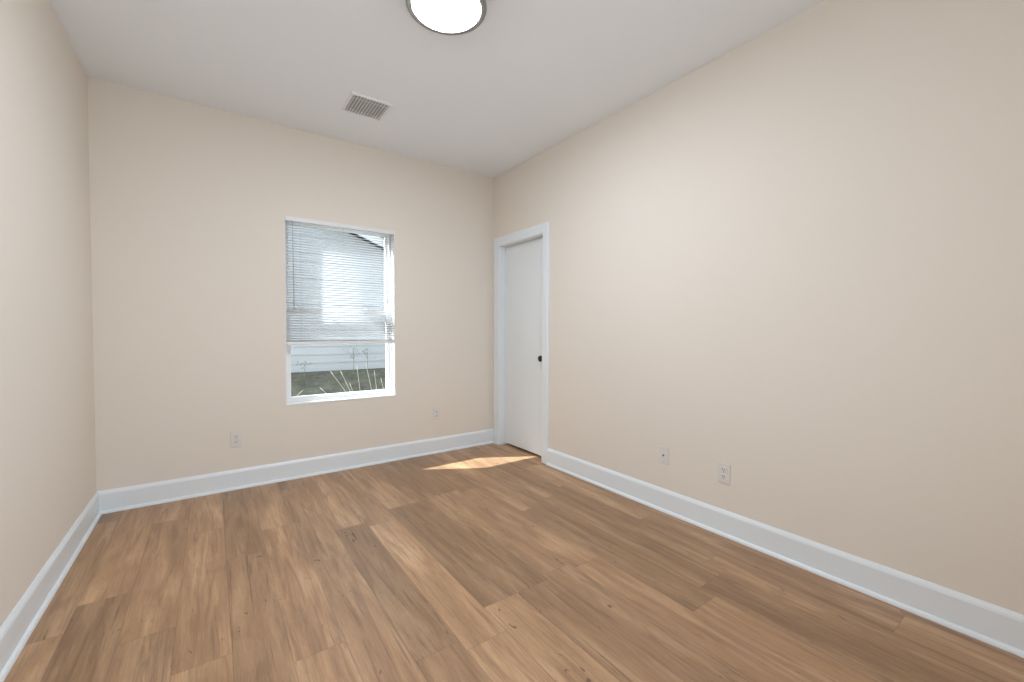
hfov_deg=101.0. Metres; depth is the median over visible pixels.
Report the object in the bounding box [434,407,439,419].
duplex outlet
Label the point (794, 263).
wall
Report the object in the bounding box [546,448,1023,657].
baseboard
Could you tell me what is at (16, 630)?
baseboard
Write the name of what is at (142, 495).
baseboard
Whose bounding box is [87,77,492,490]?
wall
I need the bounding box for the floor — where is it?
[4,443,1023,681]
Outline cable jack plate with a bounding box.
[659,445,668,464]
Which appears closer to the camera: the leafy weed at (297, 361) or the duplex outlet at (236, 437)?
the duplex outlet at (236, 437)
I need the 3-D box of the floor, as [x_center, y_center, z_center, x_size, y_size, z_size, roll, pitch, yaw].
[-0.069,1.212,1.832,3.219,0.120,4.570,-1,2,-35]
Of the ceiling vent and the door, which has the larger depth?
the door
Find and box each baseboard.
[0,492,101,681]
[97,429,493,513]
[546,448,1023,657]
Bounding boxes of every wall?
[0,0,96,626]
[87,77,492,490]
[493,0,1023,614]
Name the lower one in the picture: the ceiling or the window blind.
the window blind
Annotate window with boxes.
[284,216,394,405]
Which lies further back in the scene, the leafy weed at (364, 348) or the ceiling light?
the leafy weed at (364, 348)
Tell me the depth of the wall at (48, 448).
1.89 m
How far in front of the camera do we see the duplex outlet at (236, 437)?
3.17 m
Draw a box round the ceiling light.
[405,0,486,34]
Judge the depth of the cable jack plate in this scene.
2.80 m
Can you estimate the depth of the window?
3.73 m
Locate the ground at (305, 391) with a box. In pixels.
[291,368,385,395]
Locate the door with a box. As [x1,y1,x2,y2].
[494,221,549,463]
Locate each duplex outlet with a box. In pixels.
[230,431,241,447]
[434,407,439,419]
[718,462,729,484]
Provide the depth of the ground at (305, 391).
6.60 m
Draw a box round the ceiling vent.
[341,92,392,120]
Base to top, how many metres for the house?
4.618 m
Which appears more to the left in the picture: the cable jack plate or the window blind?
the window blind
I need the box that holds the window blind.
[285,216,393,344]
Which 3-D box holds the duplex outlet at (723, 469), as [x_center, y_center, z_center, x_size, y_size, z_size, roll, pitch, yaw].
[1.241,0.774,2.474,0.009,0.117,0.072,-1,2,-35]
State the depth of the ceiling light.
2.05 m
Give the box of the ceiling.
[50,0,825,177]
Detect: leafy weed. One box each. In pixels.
[296,361,310,376]
[343,346,359,372]
[362,348,369,367]
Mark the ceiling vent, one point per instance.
(356, 103)
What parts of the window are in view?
sash, sash, sill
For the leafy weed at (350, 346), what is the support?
on the ground at (305, 391)
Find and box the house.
[288,225,385,373]

